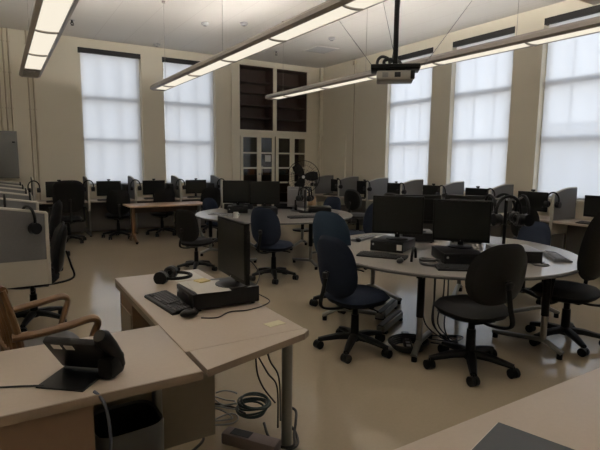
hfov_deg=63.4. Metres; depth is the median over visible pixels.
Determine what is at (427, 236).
desktop computer
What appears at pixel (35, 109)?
conduit
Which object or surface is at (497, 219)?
ear cup
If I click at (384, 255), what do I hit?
keyboard
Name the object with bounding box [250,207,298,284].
chair
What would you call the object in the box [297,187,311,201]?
headphones
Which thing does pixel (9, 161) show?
electrical panel
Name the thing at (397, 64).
mount
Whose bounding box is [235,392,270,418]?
cable coil
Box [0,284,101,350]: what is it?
wooden armchair
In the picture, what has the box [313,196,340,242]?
chair
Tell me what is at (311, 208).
desktop computer
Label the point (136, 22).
ceiling
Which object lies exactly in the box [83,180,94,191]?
headphones
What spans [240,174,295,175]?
shelf
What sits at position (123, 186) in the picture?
computer tower
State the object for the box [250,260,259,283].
cable
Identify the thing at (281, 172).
storage box
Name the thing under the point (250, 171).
storage box
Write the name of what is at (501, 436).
desk pad
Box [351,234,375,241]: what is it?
keyboard
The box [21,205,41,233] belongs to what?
headphones
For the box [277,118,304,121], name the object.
shelf
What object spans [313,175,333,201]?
divider panel
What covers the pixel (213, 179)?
divider panel
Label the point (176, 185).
headphones
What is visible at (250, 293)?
desktop computer
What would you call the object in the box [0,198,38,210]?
divider panel
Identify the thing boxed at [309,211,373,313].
chair
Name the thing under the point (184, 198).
desk
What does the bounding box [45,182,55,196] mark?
monitor
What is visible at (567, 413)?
desk
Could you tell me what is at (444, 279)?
hanging cable
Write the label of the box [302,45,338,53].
ceiling vent
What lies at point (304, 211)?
stand
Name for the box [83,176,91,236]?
divider panel
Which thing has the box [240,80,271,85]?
shelf
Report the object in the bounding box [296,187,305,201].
headphones
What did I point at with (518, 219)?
ear cup
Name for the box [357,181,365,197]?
monitor
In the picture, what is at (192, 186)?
monitor
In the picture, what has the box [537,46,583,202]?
window
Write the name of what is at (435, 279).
hanging cable
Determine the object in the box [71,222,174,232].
baseboard
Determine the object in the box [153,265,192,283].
headphones
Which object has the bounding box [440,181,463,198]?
divider panel
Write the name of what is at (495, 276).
chair
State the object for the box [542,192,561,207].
headphones
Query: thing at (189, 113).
roller shade
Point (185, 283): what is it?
paper sheet
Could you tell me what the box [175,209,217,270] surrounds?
chair
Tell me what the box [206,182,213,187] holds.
computer tower
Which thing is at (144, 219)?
desk
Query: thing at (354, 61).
conduit
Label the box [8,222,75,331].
chair
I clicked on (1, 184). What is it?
divider panel
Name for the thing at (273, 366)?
hanging cable
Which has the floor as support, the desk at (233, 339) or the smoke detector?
the desk at (233, 339)
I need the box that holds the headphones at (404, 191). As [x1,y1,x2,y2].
[396,182,406,193]
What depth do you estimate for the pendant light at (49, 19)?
4.63 m
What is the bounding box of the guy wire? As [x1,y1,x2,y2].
[424,1,471,64]
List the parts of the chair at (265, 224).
backrest, seat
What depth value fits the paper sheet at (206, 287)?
2.90 m
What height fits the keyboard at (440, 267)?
0.031 m
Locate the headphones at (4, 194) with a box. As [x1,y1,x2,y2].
[3,193,5,206]
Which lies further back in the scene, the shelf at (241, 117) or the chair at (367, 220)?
the shelf at (241, 117)
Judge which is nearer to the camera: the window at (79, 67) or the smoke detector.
the smoke detector
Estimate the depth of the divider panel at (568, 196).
7.51 m
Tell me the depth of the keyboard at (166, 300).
2.93 m
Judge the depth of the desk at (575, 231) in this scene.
7.51 m
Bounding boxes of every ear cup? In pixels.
[27,223,41,233]
[153,270,168,283]
[164,265,177,276]
[491,214,503,225]
[509,211,518,222]
[512,214,525,225]
[524,213,534,226]
[543,201,550,206]
[554,202,561,207]
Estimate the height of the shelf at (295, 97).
0.028 m
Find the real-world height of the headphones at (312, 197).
0.249 m
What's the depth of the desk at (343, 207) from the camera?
12.56 m
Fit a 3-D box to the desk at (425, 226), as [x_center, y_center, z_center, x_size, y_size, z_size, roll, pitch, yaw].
[2.670,-0.037,9.941,0.620,0.730,1.050,-4,9,-31]
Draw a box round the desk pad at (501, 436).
[471,422,573,449]
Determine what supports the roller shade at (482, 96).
attached to the wall at (372, 99)
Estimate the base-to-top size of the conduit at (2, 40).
1.998 m
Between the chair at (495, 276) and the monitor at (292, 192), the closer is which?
the chair at (495, 276)
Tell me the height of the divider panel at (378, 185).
1.238 m
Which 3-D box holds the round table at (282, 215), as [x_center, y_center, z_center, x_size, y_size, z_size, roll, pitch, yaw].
[-0.431,0.162,8.198,2.606,0.730,2.606,-4,9,-31]
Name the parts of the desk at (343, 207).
modesty panel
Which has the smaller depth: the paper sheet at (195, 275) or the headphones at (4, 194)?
the paper sheet at (195, 275)
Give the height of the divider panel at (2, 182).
1.238 m
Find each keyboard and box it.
[144,290,190,315]
[208,212,232,215]
[287,215,314,218]
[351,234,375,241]
[356,251,407,259]
[435,263,469,271]
[541,250,572,262]
[575,221,589,224]
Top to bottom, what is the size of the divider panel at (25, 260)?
1.238 m
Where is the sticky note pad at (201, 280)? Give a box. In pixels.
[194,278,210,282]
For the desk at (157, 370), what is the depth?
1.98 m
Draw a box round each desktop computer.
[177,277,258,311]
[224,203,252,209]
[227,205,247,212]
[255,206,277,214]
[274,202,293,209]
[308,205,331,212]
[370,235,414,252]
[400,229,433,242]
[431,246,480,264]
[485,244,542,262]
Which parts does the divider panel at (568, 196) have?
panel, fabric panel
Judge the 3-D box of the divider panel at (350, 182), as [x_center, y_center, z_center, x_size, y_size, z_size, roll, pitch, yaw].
[1.195,-0.608,12.223,0.655,1.238,0.050,-4,9,-31]
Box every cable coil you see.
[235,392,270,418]
[388,333,429,353]
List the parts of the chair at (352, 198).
backrest, seat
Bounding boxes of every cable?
[93,390,111,449]
[192,403,245,449]
[201,294,269,318]
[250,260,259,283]
[255,358,275,402]
[258,357,278,427]
[263,406,298,449]
[267,354,280,420]
[423,318,448,340]
[430,279,458,342]
[431,279,457,341]
[431,280,450,344]
[437,279,463,341]
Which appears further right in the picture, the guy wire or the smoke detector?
the guy wire
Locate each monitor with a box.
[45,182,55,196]
[96,181,120,195]
[142,180,164,197]
[186,180,205,195]
[215,215,250,288]
[223,180,249,206]
[249,181,279,207]
[287,186,306,210]
[331,179,337,194]
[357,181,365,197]
[372,195,423,239]
[387,183,399,192]
[395,194,440,231]
[423,185,440,194]
[432,199,491,248]
[445,195,491,200]
[465,188,489,195]
[518,191,548,211]
[583,195,599,216]
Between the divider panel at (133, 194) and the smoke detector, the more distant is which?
the divider panel at (133, 194)
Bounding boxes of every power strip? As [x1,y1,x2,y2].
[221,426,280,449]
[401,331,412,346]
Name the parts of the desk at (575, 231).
modesty panel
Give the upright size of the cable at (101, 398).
0.493 m
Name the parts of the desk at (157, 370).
modesty panel, leg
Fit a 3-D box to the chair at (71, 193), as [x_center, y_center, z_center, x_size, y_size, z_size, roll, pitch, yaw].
[-4.424,-0.262,9.302,0.639,1.206,0.682,4,8,22]
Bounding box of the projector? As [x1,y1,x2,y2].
[376,70,414,83]
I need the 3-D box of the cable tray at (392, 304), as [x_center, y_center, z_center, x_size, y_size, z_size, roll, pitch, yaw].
[0.925,0.899,5.172,0.100,0.086,0.550,4,8,27]
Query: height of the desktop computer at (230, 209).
0.105 m
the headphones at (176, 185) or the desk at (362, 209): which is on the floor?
the desk at (362, 209)
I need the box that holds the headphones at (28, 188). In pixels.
[27,180,40,192]
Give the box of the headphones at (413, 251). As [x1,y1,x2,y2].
[410,246,416,261]
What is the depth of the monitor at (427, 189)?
9.94 m
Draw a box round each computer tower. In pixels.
[121,184,128,191]
[165,183,172,189]
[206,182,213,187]
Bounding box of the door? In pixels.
[320,134,346,204]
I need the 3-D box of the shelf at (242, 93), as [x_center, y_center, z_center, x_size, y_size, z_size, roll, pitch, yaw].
[-1.236,-3.447,12.732,0.936,0.028,0.380,-4,9,-31]
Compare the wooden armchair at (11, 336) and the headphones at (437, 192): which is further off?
the headphones at (437, 192)
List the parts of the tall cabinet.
door, door, panel, cornice, door, door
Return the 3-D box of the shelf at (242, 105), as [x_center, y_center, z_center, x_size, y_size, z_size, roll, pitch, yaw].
[-1.239,-3.140,12.773,0.936,0.028,0.380,-4,9,-31]
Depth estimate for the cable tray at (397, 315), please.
4.71 m
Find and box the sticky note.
[264,320,284,326]
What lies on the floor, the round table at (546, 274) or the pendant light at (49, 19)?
the round table at (546, 274)
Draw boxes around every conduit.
[0,27,8,130]
[0,85,3,130]
[6,28,14,130]
[24,30,36,200]
[32,78,41,199]
[352,59,356,175]
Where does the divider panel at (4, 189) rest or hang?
on the floor
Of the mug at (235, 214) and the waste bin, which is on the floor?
the waste bin
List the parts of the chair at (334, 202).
backrest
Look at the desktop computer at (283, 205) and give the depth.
8.79 m
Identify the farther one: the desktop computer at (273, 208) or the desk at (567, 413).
the desktop computer at (273, 208)
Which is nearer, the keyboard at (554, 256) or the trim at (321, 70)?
the keyboard at (554, 256)
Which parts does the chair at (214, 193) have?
backrest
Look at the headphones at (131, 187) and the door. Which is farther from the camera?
the door
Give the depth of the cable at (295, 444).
2.77 m
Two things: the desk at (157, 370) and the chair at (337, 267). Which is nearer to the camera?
the desk at (157, 370)
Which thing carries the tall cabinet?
on the floor
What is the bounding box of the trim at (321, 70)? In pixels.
[317,68,323,204]
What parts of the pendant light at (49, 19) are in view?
rail, plate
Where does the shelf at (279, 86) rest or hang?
attached to the tall cabinet
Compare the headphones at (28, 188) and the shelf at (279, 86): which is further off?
the shelf at (279, 86)
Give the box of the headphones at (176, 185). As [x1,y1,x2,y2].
[175,179,185,189]
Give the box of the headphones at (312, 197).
[306,187,313,201]
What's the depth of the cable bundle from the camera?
4.15 m
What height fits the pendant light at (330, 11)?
1.380 m
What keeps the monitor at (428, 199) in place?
on the desktop computer at (427, 236)
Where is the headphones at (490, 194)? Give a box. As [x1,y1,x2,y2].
[484,193,507,225]
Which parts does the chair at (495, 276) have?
seat, backrest, adjust knob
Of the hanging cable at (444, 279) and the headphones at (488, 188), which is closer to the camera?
the hanging cable at (444, 279)
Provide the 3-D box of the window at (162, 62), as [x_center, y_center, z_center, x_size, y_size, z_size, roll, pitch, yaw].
[-2.692,-2.465,11.818,1.360,2.970,0.250,-4,9,-31]
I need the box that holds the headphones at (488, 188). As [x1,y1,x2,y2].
[484,188,496,201]
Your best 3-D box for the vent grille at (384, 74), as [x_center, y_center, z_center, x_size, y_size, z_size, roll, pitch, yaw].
[0.783,-1.379,4.454,0.055,0.045,0.006,2,8,8]
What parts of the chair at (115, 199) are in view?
seat, backrest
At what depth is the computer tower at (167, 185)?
11.09 m
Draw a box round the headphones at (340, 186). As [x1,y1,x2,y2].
[334,179,342,188]
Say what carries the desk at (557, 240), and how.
on the floor
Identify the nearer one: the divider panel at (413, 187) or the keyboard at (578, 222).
the keyboard at (578, 222)
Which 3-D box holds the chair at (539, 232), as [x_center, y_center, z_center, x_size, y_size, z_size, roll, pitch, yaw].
[2.666,0.426,5.762,0.655,0.903,0.580,-5,9,-37]
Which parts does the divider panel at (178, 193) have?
fabric panel, edge trim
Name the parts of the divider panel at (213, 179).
fabric panel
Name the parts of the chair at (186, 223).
backrest, seat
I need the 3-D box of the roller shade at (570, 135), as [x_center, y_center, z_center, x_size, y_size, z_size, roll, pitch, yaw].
[4.391,-1.862,7.611,0.095,2.920,1.350,-4,9,-31]
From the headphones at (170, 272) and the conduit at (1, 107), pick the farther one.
the conduit at (1, 107)
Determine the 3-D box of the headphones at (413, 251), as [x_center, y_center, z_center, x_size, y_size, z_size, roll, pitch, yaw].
[0.988,0.314,4.387,0.172,0.249,0.236,4,8,24]
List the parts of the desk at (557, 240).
modesty panel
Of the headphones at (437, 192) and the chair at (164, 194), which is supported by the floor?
the chair at (164, 194)
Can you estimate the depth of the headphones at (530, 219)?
4.51 m
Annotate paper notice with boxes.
[265,155,270,161]
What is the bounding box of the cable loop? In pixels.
[215,390,238,425]
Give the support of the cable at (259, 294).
on the desk at (233, 339)
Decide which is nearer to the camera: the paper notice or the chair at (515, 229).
the chair at (515, 229)
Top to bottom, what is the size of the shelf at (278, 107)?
0.028 m
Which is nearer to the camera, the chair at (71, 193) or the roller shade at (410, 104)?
the chair at (71, 193)
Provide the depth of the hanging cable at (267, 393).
2.75 m
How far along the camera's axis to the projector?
4.45 m
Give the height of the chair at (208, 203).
0.884 m
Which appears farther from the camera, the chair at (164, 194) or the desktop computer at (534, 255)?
the chair at (164, 194)
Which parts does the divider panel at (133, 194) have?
fabric panel, edge trim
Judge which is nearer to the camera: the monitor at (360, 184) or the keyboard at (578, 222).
the keyboard at (578, 222)
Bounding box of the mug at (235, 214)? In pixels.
[233,212,239,217]
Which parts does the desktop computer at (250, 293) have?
panel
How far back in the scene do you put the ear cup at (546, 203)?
7.42 m
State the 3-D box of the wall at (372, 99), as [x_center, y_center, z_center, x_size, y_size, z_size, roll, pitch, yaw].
[4.379,-1.468,7.836,0.240,4.150,14.200,-4,9,-31]
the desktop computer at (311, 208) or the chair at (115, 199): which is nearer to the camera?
the desktop computer at (311, 208)
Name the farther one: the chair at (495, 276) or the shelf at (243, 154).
the shelf at (243, 154)
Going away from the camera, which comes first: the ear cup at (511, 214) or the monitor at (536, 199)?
the ear cup at (511, 214)
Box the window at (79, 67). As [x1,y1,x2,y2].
[78,53,142,186]
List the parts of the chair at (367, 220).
seat, backrest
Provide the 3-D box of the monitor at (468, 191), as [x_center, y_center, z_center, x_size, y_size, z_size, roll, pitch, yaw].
[3.283,-0.479,8.998,0.220,0.405,0.500,-5,10,-38]
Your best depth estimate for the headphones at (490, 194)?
4.59 m
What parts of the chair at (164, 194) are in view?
seat, backrest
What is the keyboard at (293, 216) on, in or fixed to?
on the round table at (282, 215)
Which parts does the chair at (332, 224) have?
backrest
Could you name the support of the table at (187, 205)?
on the floor
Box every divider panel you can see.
[0,181,21,185]
[0,183,24,188]
[0,187,27,193]
[0,191,32,200]
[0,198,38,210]
[0,207,51,288]
[31,176,35,200]
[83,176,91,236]
[128,175,138,232]
[171,175,181,227]
[210,175,222,207]
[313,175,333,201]
[337,176,358,224]
[366,177,387,209]
[400,179,422,194]
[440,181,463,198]
[489,184,513,225]
[549,187,576,245]
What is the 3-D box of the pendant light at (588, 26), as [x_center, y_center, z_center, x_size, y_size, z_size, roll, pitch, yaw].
[1.678,-2.628,5.839,0.280,1.380,8.544,-4,9,-31]
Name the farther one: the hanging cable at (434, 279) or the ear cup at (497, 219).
the ear cup at (497, 219)
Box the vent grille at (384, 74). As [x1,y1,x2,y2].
[382,72,388,76]
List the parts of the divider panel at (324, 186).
panel, fabric panel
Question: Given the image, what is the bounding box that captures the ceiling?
[0,0,565,67]
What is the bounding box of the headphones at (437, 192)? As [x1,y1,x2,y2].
[435,185,446,197]
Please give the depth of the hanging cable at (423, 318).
4.18 m
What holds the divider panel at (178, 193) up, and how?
on the floor
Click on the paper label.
(399, 247)
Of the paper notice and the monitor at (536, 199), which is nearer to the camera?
the monitor at (536, 199)
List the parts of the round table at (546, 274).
post, post, post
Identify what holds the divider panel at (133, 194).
on the floor
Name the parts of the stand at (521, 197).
post, arm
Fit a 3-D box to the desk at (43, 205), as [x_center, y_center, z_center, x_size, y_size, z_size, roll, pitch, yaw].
[-4.962,-0.135,10.124,0.944,0.730,0.660,-4,9,-31]
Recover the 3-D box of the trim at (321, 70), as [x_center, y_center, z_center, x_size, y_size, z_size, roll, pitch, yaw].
[0.572,-2.274,13.675,0.090,4.150,0.090,-4,9,-31]
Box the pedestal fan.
[287,160,319,231]
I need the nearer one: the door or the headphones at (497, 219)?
the headphones at (497, 219)
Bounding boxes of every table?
[123,201,204,243]
[195,206,352,269]
[322,233,578,362]
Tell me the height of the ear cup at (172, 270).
0.098 m
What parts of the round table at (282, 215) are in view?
post, post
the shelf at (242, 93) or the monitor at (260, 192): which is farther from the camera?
the shelf at (242, 93)
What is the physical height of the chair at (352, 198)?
1.027 m
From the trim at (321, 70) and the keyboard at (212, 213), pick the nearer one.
the keyboard at (212, 213)
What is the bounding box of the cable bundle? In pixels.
[419,257,440,265]
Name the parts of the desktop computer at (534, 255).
panel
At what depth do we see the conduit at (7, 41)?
9.71 m
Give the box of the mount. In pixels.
[371,0,420,73]
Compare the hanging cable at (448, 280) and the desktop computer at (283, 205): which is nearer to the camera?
the hanging cable at (448, 280)
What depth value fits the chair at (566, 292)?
4.13 m
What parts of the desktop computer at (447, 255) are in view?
panel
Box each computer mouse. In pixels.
[180,308,198,317]
[396,257,403,263]
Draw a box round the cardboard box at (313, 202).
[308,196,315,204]
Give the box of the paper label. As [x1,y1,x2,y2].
[397,245,401,250]
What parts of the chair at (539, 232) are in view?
backrest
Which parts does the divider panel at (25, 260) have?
fabric panel, panel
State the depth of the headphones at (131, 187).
10.46 m
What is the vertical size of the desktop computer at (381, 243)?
0.105 m
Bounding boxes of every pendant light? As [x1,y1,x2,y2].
[19,0,78,77]
[150,0,386,90]
[265,1,599,99]
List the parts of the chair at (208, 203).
backrest, seat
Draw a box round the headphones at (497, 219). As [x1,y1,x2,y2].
[491,195,525,225]
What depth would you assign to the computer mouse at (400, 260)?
4.17 m
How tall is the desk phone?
0.216 m
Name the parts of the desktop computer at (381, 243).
panel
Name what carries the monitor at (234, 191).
on the desktop computer at (230, 209)
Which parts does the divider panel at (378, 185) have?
fabric panel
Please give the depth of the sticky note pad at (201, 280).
3.04 m
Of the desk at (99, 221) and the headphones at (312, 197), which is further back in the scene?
the desk at (99, 221)
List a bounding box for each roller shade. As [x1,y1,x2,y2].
[77,47,142,184]
[162,57,213,182]
[388,47,432,184]
[450,26,514,190]
[537,5,599,199]
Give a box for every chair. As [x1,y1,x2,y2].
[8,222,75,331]
[48,180,86,242]
[48,200,67,274]
[101,189,130,239]
[146,188,175,236]
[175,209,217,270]
[200,187,220,232]
[202,198,217,246]
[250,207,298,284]
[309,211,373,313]
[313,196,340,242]
[313,235,392,363]
[344,189,364,230]
[349,203,372,269]
[383,192,395,195]
[423,244,526,386]
[511,206,539,238]
[517,221,550,304]
[525,212,599,356]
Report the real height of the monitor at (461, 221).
0.430 m
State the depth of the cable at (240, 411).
2.79 m
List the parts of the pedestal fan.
blade, blade, blade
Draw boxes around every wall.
[0,28,318,226]
[323,0,599,249]
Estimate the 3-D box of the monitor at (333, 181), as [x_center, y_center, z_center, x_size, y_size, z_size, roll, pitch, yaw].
[0.983,-0.991,12.715,0.220,0.405,0.500,-5,10,-38]
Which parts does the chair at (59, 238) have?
seat, backrest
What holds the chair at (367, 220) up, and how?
on the floor
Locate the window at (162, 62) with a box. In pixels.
[162,62,213,184]
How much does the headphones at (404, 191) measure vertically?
0.249 m
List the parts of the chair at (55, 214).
backrest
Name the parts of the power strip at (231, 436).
label plate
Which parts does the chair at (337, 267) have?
adjust knob, backrest, seat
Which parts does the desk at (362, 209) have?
modesty panel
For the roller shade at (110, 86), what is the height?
2.920 m
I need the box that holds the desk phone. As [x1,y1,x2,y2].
[0,330,124,391]
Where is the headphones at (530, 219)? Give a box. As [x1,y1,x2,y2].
[507,194,534,226]
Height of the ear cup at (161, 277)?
0.098 m
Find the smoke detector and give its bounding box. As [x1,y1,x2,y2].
[201,22,208,26]
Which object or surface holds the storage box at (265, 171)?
on the tall cabinet
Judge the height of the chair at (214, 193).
1.011 m
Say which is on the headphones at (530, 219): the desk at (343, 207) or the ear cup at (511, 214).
the ear cup at (511, 214)
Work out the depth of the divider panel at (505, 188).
8.49 m
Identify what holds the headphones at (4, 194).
hanging from the divider panel at (10, 203)
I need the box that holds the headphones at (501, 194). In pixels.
[492,193,517,221]
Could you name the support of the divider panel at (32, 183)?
on the floor
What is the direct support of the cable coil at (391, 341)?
on the floor
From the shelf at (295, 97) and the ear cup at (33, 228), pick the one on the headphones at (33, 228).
the ear cup at (33, 228)
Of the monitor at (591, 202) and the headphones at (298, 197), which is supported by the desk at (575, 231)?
the monitor at (591, 202)
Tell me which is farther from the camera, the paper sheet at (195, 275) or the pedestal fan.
the pedestal fan
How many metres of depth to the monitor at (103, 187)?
10.46 m
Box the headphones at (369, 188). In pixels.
[361,180,371,190]
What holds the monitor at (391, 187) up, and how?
on the desk
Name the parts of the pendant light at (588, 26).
rail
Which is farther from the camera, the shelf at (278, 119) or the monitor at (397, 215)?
the shelf at (278, 119)
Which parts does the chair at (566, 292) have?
armrest, seat, backrest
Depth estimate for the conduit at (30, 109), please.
9.99 m
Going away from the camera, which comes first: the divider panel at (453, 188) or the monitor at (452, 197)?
the monitor at (452, 197)
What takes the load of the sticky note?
on the desk at (233, 339)
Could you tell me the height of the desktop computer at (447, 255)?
0.105 m
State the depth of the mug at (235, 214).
7.37 m
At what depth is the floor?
4.07 m
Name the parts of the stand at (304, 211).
post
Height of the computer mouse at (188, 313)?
0.051 m
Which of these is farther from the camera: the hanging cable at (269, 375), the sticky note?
the hanging cable at (269, 375)
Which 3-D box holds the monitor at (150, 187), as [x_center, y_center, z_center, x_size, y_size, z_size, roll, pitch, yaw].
[-3.308,-0.808,11.008,0.500,0.405,0.220,-4,9,-31]
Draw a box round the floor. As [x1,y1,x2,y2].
[7,222,599,449]
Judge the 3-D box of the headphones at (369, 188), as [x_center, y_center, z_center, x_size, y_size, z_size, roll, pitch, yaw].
[1.498,-0.891,11.062,0.172,0.249,0.236,-4,9,-31]
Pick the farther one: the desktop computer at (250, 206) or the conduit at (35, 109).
the conduit at (35, 109)
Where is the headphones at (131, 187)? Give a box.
[130,179,141,190]
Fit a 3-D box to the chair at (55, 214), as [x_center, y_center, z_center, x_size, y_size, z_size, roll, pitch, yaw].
[-3.592,0.178,6.654,0.755,1.041,0.668,-2,8,-20]
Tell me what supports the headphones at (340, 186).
hanging from the divider panel at (350, 182)
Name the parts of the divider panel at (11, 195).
fabric panel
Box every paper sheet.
[175,270,203,280]
[178,278,209,291]
[188,280,230,293]
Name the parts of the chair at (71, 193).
backrest, seat, armrest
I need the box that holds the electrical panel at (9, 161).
[0,131,19,177]
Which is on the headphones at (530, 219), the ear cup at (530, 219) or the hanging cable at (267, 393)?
the ear cup at (530, 219)
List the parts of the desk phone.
line cord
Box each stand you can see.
[299,188,310,212]
[490,195,522,243]
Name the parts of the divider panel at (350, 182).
panel, edge trim, fabric panel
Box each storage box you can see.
[247,169,253,174]
[263,169,269,174]
[279,170,285,174]
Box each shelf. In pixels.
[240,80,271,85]
[240,91,271,95]
[240,103,271,107]
[240,116,271,119]
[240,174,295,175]
[243,154,303,155]
[277,84,300,88]
[277,106,305,109]
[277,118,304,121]
[289,96,305,98]
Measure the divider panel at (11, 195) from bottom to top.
1.238 m
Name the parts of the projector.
connector panel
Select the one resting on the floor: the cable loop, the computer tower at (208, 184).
the cable loop
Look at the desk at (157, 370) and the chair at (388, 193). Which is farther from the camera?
the chair at (388, 193)
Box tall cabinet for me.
[231,60,310,206]
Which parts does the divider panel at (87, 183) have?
fabric panel, edge trim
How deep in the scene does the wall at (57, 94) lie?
10.39 m
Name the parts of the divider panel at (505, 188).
edge trim, fabric panel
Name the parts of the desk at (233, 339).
pedestal panel, under frame, leg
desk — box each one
[0,325,214,449]
[38,200,87,232]
[87,199,134,230]
[115,269,308,445]
[135,197,178,227]
[175,196,206,223]
[315,193,351,222]
[339,196,365,224]
[395,368,599,449]
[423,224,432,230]
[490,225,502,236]
[498,213,565,248]
[553,219,590,254]
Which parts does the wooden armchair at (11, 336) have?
crest rail, rail, leg, armrest, seat, armrest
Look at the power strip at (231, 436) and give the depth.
2.71 m
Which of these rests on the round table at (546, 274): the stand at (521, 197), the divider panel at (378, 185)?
the stand at (521, 197)
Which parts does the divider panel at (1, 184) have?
fabric panel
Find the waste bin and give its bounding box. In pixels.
[94,400,163,449]
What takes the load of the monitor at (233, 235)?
on the desktop computer at (250, 293)
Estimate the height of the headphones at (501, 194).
0.298 m
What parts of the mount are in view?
plate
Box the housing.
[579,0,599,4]
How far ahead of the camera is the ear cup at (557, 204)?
7.28 m

